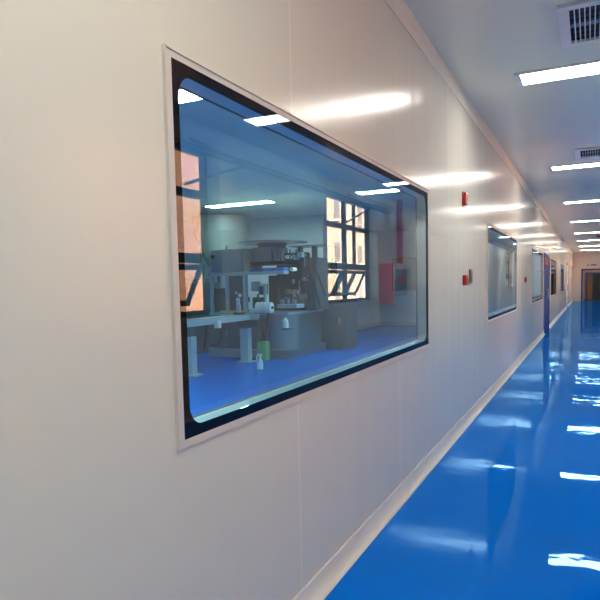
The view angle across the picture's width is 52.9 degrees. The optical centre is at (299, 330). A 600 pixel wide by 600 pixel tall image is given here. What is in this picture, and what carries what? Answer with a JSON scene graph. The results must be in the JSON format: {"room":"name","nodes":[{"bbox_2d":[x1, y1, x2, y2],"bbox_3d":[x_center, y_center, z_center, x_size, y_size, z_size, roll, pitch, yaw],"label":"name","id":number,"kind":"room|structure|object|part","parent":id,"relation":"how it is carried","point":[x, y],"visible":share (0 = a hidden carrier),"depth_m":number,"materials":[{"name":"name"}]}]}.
{"room":"cleanroom factory corridor","nodes":[
{"label":"cleanroom factory corridor","id":0,"kind":"room"},
{"bbox_2d":[183,221,207,277],"bbox_3d":[-5.310,-0.574,7.297,0.100,2.600,14.600,1,5,26],"label":"wall","id":1,"kind":"structure","parent":0,"point":[191,246],"depth_m":13.25,"materials":[{"name":"paint"}]},
{"bbox_2d":[208,215,324,315],"bbox_3d":[-0.785,-1.111,13.254,2.880,2.600,0.100,1,5,26],"label":"wall","id":2,"kind":"structure","parent":0,"point":[311,229],"depth_m":12.90,"materials":[{"name":"white paint"}]},
{"bbox_2d":[0,0,572,599],"bbox_3d":[6.303,-1.409,15.213,0.050,2.600,39.000,1,5,26],"label":"wall","id":3,"kind":"structure","parent":0,"point":[98,500],"depth_m":1.43,"materials":[{"name":"white paint"}]},
{"bbox_2d":[161,44,428,451],"bbox_3d":[0.214,-0.281,2.583,0.072,0.962,2.533,1,5,26],"label":"window","id":4,"kind":"structure","parent":3,"relation":"in","point":[181,71],"depth_m":1.69,"materials":[{"name":"black metal"}]},
{"bbox_2d":[293,300,572,599],"bbox_3d":[6.368,-0.153,15.287,0.036,0.083,39.000,1,5,26],"label":"baseboard","id":5,"kind":"structure","parent":3,"relation":"attached to","point":[333,571],"depth_m":3.01,"materials":[{"name":"metal"}]},
{"bbox_2d":[462,191,467,206],"bbox_3d":[1.282,-1.022,4.687,0.032,0.108,0.085,1,5,26],"label":"fire alarm strobe","id":6,"kind":"object","parent":3,"relation":"attached to","point":[464,194],"visible":1,"depth_m":4.66,"materials":[{"name":"red plastic"}]},
{"bbox_2d":[463,275,467,284],"bbox_3d":[1.305,-0.397,4.753,0.031,0.080,0.090,1,5,26],"label":"fire alarm","id":7,"kind":"object","parent":3,"relation":"attached to","point":[465,277],"visible":1,"depth_m":4.72,"materials":[{"name":"red plastic"}]},
{"bbox_2d":[469,269,472,282],"bbox_3d":[1.421,-0.452,5.013,0.013,0.113,0.125,1,5,26],"label":"switch plate","id":8,"kind":"object","parent":3,"relation":"attached to","point":[470,270],"visible":1,"depth_m":4.99,"materials":[{"name":"metal"}]},
{"bbox_2d":[385,0,572,254],"bbox_3d":[6.306,-2.655,15.106,0.018,0.100,39.000,1,5,26],"label":"trim","id":9,"kind":"structure","parent":3,"relation":"attached to","point":[399,8],"depth_m":4.20,"materials":[{"name":"metal"}]},
{"bbox_2d":[487,223,516,322],"bbox_3d":[2.333,-0.651,6.979,0.072,0.962,2.543,1,5,26],"label":"window","id":10,"kind":"structure","parent":3,"relation":"in","point":[501,246],"depth_m":6.70,"materials":[{"name":"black glass"}]},
{"bbox_2d":[532,248,542,303],"bbox_3d":[4.467,-1.023,11.408,0.072,0.962,2.523,1,5,26],"label":"window","id":11,"kind":"structure","parent":3,"relation":"in","point":[536,255],"depth_m":11.51,"materials":[{"name":"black glass"}]},
{"bbox_2d":[532,252,540,296],"bbox_3d":[4.456,-1.053,11.400,0.005,0.804,2.392,1,5,26],"label":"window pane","id":12,"kind":"object","parent":11,"relation":"attached to","point":[536,284],"depth_m":11.53,"materials":[{"name":"clear glass"}]},
{"bbox_2d":[544,253,549,332],"bbox_3d":[5.610,-0.857,13.739,0.092,1.745,1.770,1,5,26],"label":"door","id":13,"kind":"structure","parent":3,"relation":"in","point":[546,256],"depth_m":13.78,"materials":[{"name":"metal"}]},
{"bbox_2d":[550,258,555,296],"bbox_3d":[6.776,-1.427,16.200,0.072,0.962,2.653,1,5,26],"label":"window","id":14,"kind":"structure","parent":3,"relation":"in","point":[553,262],"depth_m":16.09,"materials":[{"name":"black glass"}]},
{"bbox_2d":[560,263,563,291],"bbox_3d":[9.099,-1.832,21.019,0.072,0.962,2.623,1,5,26],"label":"window","id":15,"kind":"structure","parent":3,"relation":"in","point":[561,264],"depth_m":20.71,"materials":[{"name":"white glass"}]},
{"bbox_3d":[9.126,-1.833,21.012,0.001,0.867,2.525,1,5,26],"label":"glass pane","id":16,"kind":"part","parent":15,"relation":"part of","materials":[{"name":"clear glass"}]},
{"bbox_2d":[566,266,567,306],"bbox_3d":[11.309,-1.852,25.565,0.092,1.745,1.500,1,5,26],"label":"door","id":17,"kind":"structure","parent":3,"relation":"in","point":[567,266],"depth_m":25.48,"materials":[{"name":"white metal"}]},
{"bbox_2d":[324,221,378,325],"bbox_3d":[1.164,-1.280,14.972,0.100,2.600,4.700,1,5,26],"label":"wall","id":18,"kind":"structure","parent":0,"point":[355,252],"depth_m":15.55,"materials":[{"name":"white paint"}]},
{"bbox_2d":[357,322,415,329],"bbox_3d":[3.241,-0.001,14.090,4.440,0.090,4.680,1,5,26],"label":"baseboard","id":19,"kind":"structure","parent":18,"relation":"attached to","point":[375,323],"depth_m":16.76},
{"bbox_2d":[179,0,599,252],"bbox_3d":[5.420,-3.028,18.730,9.670,0.150,45.200,1,5,26],"label":"ceiling","id":20,"kind":"structure","parent":0,"point":[226,157],"depth_m":6.13,"materials":[{"name":"white paint"}]},
{"bbox_2d":[179,89,202,103],"bbox_3d":[-1.377,-1.767,4.756,1.430,0.016,0.288,1,5,26],"label":"recessed light","id":21,"kind":"object","parent":20,"relation":"in","point":[184,97],"visible":0.02,"depth_m":4.56,"materials":[{"name":"white plastic"}]},
{"bbox_2d":[203,200,276,207],"bbox_3d":[-1.052,-2.197,10.486,1.340,0.016,0.288,1,5,26],"label":"recessed light","id":22,"kind":"object","parent":20,"relation":"in","point":[259,201],"visible":1,"depth_m":10.44,"materials":[{"name":"white plastic"}]},
{"bbox_2d":[353,188,399,194],"bbox_3d":[1.543,-2.161,9.238,1.440,0.016,0.288,1,5,26],"label":"recessed light","id":23,"kind":"object","parent":20,"relation":"in","point":[388,189],"visible":0.41,"depth_m":9.39,"materials":[{"name":"white plastic"}]},
{"bbox_2d":[514,59,599,86],"bbox_3d":[2.205,-1.791,4.024,1.440,0.016,0.273,1,5,26],"label":"recessed light","id":24,"kind":"object","parent":20,"relation":"in","point":[588,68],"visible":1,"depth_m":4.20,"materials":[{"name":"white plastic"}]},
{"bbox_2d":[549,161,599,170],"bbox_3d":[3.872,-2.082,7.483,1.440,0.016,0.273,1,5,26],"label":"recessed light","id":25,"kind":"object","parent":20,"relation":"in","point":[589,164],"visible":1,"depth_m":7.65,"materials":[{"name":"white plastic"}]},
{"bbox_2d":[552,163,599,169],"bbox_3d":[3.872,-2.084,7.483,1.370,0.012,0.245,1,5,26],"label":"diffuser","id":26,"kind":"object","parent":25,"relation":"attached to","point":[579,165],"depth_m":7.65,"materials":[{"name":"white plastic"}]},
{"bbox_2d":[557,0,599,47],"bbox_3d":[1.850,-1.727,3.288,0.800,0.020,0.610,1,5,26],"label":"ceiling vent","id":27,"kind":"object","parent":20,"relation":"in","point":[579,21],"visible":1,"depth_m":3.38,"materials":[{"name":"white plastic"}]},
{"bbox_2d":[562,199,599,203],"bbox_3d":[5.551,-2.375,10.968,1.440,0.016,0.273,1,5,26],"label":"recessed light","id":28,"kind":"object","parent":20,"relation":"in","point":[592,200],"visible":1,"depth_m":11.12,"materials":[{"name":"white plastic"}]},
{"bbox_2d":[569,219,599,222],"bbox_3d":[7.348,-2.689,14.696,1.440,0.016,0.273,1,5,26],"label":"recessed light","id":29,"kind":"object","parent":20,"relation":"in","point":[599,219],"visible":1,"depth_m":14.86,"materials":[{"name":"white plastic"}]},
{"bbox_2d":[575,146,599,158],"bbox_3d":[3.521,-2.019,6.755,0.800,0.020,0.530,1,5,26],"label":"ceiling vent","id":30,"kind":"object","parent":20,"relation":"in","point":[590,152],"visible":1,"depth_m":6.85,"materials":[{"name":"white plastic"}]},
{"bbox_2d":[189,299,599,599],"bbox_3d":[5.479,-0.286,18.933,9.670,0.150,45.200,1,5,26],"label":"floor","id":31,"kind":"structure","parent":0,"point":[511,510],"depth_m":3.38,"materials":[{"name":"blue paint"}]},
{"bbox_2d":[185,278,220,353],"bbox_3d":[-2.233,-0.276,10.994,1.250,1.330,0.940,1,5,26],"label":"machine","id":32,"kind":"object","parent":31,"relation":"on","point":[198,305],"visible":0.2,"depth_m":10.58,"materials":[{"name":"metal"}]},
{"bbox_2d":[193,214,248,282],"bbox_3d":[-1.560,-1.000,12.245,1.120,2.560,1.120,1,5,26],"label":"hopper","id":33,"kind":"object","parent":31,"relation":"on","point":[212,231],"visible":0.56,"depth_m":11.75,"materials":[{"name":"metal"}]},
{"bbox_3d":[-1.953,-0.852,12.117,0.057,2.300,0.060,1,5,26],"label":"leg","id":34,"kind":"part","parent":33,"relation":"part of","materials":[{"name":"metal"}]},
{"bbox_2d":[187,313,264,376],"bbox_3d":[-1.332,0.149,8.085,0.395,0.870,2.990,1,5,26],"label":"conveyor","id":35,"kind":"object","parent":31,"relation":"on","point":[247,320],"visible":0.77,"depth_m":8.62,"materials":[{"name":"metal"}]},
{"bbox_3d":[-1.451,0.326,7.963,0.140,0.500,0.120,1,5,26],"label":"post","id":36,"kind":"part","parent":35,"relation":"part of","materials":[{"name":"metal"}]},
{"bbox_3d":[-1.441,0.586,7.980,0.250,0.020,0.200,1,5,26],"label":"foot plate","id":37,"kind":"part","parent":35,"relation":"part of","materials":[{"name":"paint"}]},
{"bbox_2d":[233,304,244,314],"bbox_3d":[-0.918,-0.322,9.099,0.180,0.157,0.180,1,5,26],"label":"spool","id":38,"kind":"object","parent":35,"relation":"on","point":[238,312],"visible":1,"depth_m":9.07,"materials":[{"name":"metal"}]},
{"bbox_3d":[-0.833,0.214,9.303,0.140,0.500,0.120,1,5,26],"label":"post","id":39,"kind":"part","parent":35,"relation":"part of","materials":[{"name":"metal"}]},
{"bbox_3d":[-0.823,0.473,9.320,0.250,0.020,0.200,1,5,26],"label":"foot plate","id":40,"kind":"part","parent":35,"relation":"part of","materials":[{"name":"paint"}]},
{"bbox_3d":[-0.741,-0.116,9.254,0.350,0.102,0.240,1,5,26],"label":"drive motor","id":41,"kind":"part","parent":35,"relation":"part of","materials":[{"name":"metal"}]},
{"bbox_2d":[254,302,276,313],"bbox_3d":[-0.530,-0.344,9.155,0.330,0.178,0.168,1,5,26],"label":"paper roll","id":42,"kind":"object","parent":35,"relation":"on","point":[260,307],"visible":1,"depth_m":9.10,"materials":[{"name":"paper"}]},
{"bbox_2d":[256,354,262,368],"bbox_3d":[-0.570,0.433,8.471,0.108,0.215,0.088,1,5,26],"label":"spray bottle","id":43,"kind":"object","parent":31,"relation":"on","point":[259,362],"visible":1,"depth_m":8.44,"materials":[{"name":"white plastic"}]},
{"bbox_2d":[257,339,269,360],"bbox_3d":[-0.574,0.302,9.464,0.160,0.330,0.140,1,5,26],"label":"can","id":44,"kind":"object","parent":31,"relation":"on","point":[263,347],"visible":0.94,"depth_m":9.40,"materials":[{"name":"plastic"}]},
{"bbox_2d":[203,240,335,358],"bbox_3d":[-0.442,-0.539,10.262,1.934,1.884,1.566,1,5,26],"label":"machine","id":45,"kind":"object","parent":31,"relation":"on","point":[299,291],"visible":0.85,"depth_m":9.92,"materials":[{"name":"metal"}]},
{"bbox_3d":[-1.315,-0.514,10.070,0.240,0.380,0.030,1,5,26],"label":"guard panel","id":46,"kind":"part","parent":45,"relation":"part of","materials":[{"name":"grey metal"}]},
{"bbox_3d":[-1.316,0.038,10.071,0.290,0.420,0.012,1,5,26],"label":"door","id":47,"kind":"part","parent":45,"relation":"part of","materials":[{"name":"metal"}]},
{"bbox_3d":[-1.192,-1.139,9.869,0.560,0.310,0.010,1,5,26],"label":"control door","id":48,"kind":"part","parent":45,"relation":"part of","materials":[{"name":"grey metal"}]},
{"bbox_3d":[-1.037,0.042,9.937,0.290,0.420,0.012,1,5,26],"label":"door","id":49,"kind":"part","parent":45,"relation":"part of","materials":[{"name":"metal"}]},
{"bbox_3d":[-1.028,-0.610,9.924,0.280,0.580,0.030,1,5,26],"label":"guard panel","id":50,"kind":"part","parent":45,"relation":"part of","materials":[{"name":"glass"}]},
{"bbox_2d":[249,268,261,271],"bbox_3d":[-0.735,-0.996,9.945,0.180,0.055,0.180,1,5,26],"label":"tray","id":51,"kind":"object","parent":45,"relation":"on","point":[250,269],"depth_m":9.87,"materials":[{"name":"blue plastic"}]},
{"bbox_3d":[-0.757,0.045,9.802,0.290,0.420,0.012,1,5,26],"label":"door","id":52,"kind":"part","parent":45,"relation":"part of","materials":[{"name":"metal"}]},
{"bbox_3d":[-0.604,-0.529,9.798,0.135,0.460,0.040,1,5,26],"label":"bent arm","id":53,"kind":"part","parent":45,"relation":"part of","materials":[{"name":"paint"}]},
{"bbox_2d":[210,309,323,314],"bbox_3d":[-0.548,-0.324,10.401,1.480,0.040,1.380,1,5,26],"label":"countertop","id":54,"kind":"structure","parent":45,"relation":"on","point":[279,312],"depth_m":9.95,"materials":[{"name":"paint"}]},
{"bbox_2d":[262,268,273,270],"bbox_3d":[-0.501,-0.993,9.832,0.180,0.055,0.180,1,5,26],"label":"tray","id":55,"kind":"object","parent":45,"relation":"on","point":[263,269],"depth_m":9.75,"materials":[{"name":"blue plastic"}]},
{"bbox_3d":[-0.460,-1.104,9.937,0.620,0.060,0.380,1,5,26],"label":"slide plate","id":56,"kind":"part","parent":45,"relation":"part of","materials":[{"name":"metal"}]},
{"bbox_3d":[-0.452,-1.462,10.059,1.160,0.014,1.160,1,5,26],"label":"plate","id":57,"kind":"part","parent":45,"relation":"part of","materials":[{"name":"metal"}]},
{"bbox_2d":[274,267,288,270],"bbox_3d":[-0.303,-0.990,9.737,0.180,0.055,0.180,1,5,26],"label":"tray","id":58,"kind":"object","parent":45,"relation":"on","point":[276,268],"depth_m":9.67,"materials":[{"name":"blue plastic"}]},
{"bbox_2d":[282,318,288,327],"bbox_3d":[-0.230,-0.121,9.452,0.100,0.160,0.100,1,5,26],"label":"bottle","id":59,"kind":"object","parent":45,"relation":"on","point":[285,324],"depth_m":9.42,"materials":[{"name":"plastic"}]},
{"bbox_2d":[277,304,303,307],"bbox_3d":[-0.151,-0.398,9.792,0.360,0.060,0.280,1,5,26],"label":"tray","id":60,"kind":"object","parent":45,"relation":"on","point":[279,305],"depth_m":9.67,"materials":[{"name":"paint"}]},
{"bbox_3d":[-0.105,-0.821,10.073,0.530,0.940,0.170,1,5,26],"label":"mounting plate","id":61,"kind":"part","parent":45,"relation":"part of","materials":[{"name":"metal"}]},
{"bbox_3d":[0.202,-1.408,10.082,0.640,0.015,0.500,1,5,26],"label":"plate","id":62,"kind":"part","parent":45,"relation":"part of","materials":[{"name":"metal"}]},
{"bbox_2d":[321,259,356,349],"bbox_3d":[0.624,-0.490,11.080,0.640,1.620,0.680,1,5,26],"label":"tall cabinet","id":63,"kind":"object","parent":31,"relation":"on","point":[338,322],"visible":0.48,"depth_m":10.81,"materials":[{"name":"metal"}]},
{"bbox_3d":[0.522,-0.988,10.853,0.048,0.530,0.048,1,5,26],"label":"rod","id":64,"kind":"part","parent":63,"relation":"part of","materials":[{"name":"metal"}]},
{"bbox_3d":[0.495,-0.152,10.820,0.580,0.870,0.010,1,5,26],"label":"cabinet door","id":65,"kind":"part","parent":63,"relation":"part of","materials":[{"name":"grey metal"}]},
{"bbox_3d":[0.585,-1.002,10.822,0.048,0.560,0.048,1,5,26],"label":"rod","id":66,"kind":"part","parent":63,"relation":"part of","materials":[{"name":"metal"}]},
{"bbox_3d":[0.494,-0.990,10.967,0.350,0.520,0.120,1,5,26],"label":"rack plate","id":67,"kind":"part","parent":63,"relation":"part of","materials":[{"name":"glass"}]},
{"bbox_2d":[378,230,538,321],"bbox_3d":[4.253,-1.433,16.143,4.450,2.600,0.100,1,5,26],"label":"wall","id":68,"kind":"structure","parent":0,"point":[394,306],"depth_m":16.87,"materials":[{"name":"white paint"}]},
{"bbox_2d":[392,258,415,290],"bbox_3d":[2.912,-1.555,16.695,0.750,0.900,0.049,1,5,26],"label":"panel board","id":69,"kind":"object","parent":68,"relation":"attached to","point":[403,269],"visible":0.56,"depth_m":16.69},
{"bbox_2d":[572,252,599,300],"bbox_3d":[15.883,-2.872,32.248,2.520,2.600,0.120,1,5,26],"label":"wall","id":70,"kind":"structure","parent":0,"point":[580,260],"depth_m":32.55,"materials":[{"name":"white paint"}]},
{"bbox_2d":[581,268,599,300],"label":"door","id":71,"kind":"structure","parent":70,"relation":"in","point":[596,274],"depth_m":33.47,"materials":[{"name":"blue metal"}]},
{"bbox_3d":[16.393,-2.454,33.562,0.890,1.550,0.060,1,5,26],"label":"frame","id":72,"kind":"part","parent":71,"relation":"part of","materials":[{"name":"blue metal"}]},
{"bbox_2d":[582,270,594,298],"bbox_3d":[16.780,-3.043,34.306,2.850,2.600,4.380,1,5,26],"label":"wall","id":73,"kind":"structure","parent":0,"point":[590,275],"depth_m":36.35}
]}

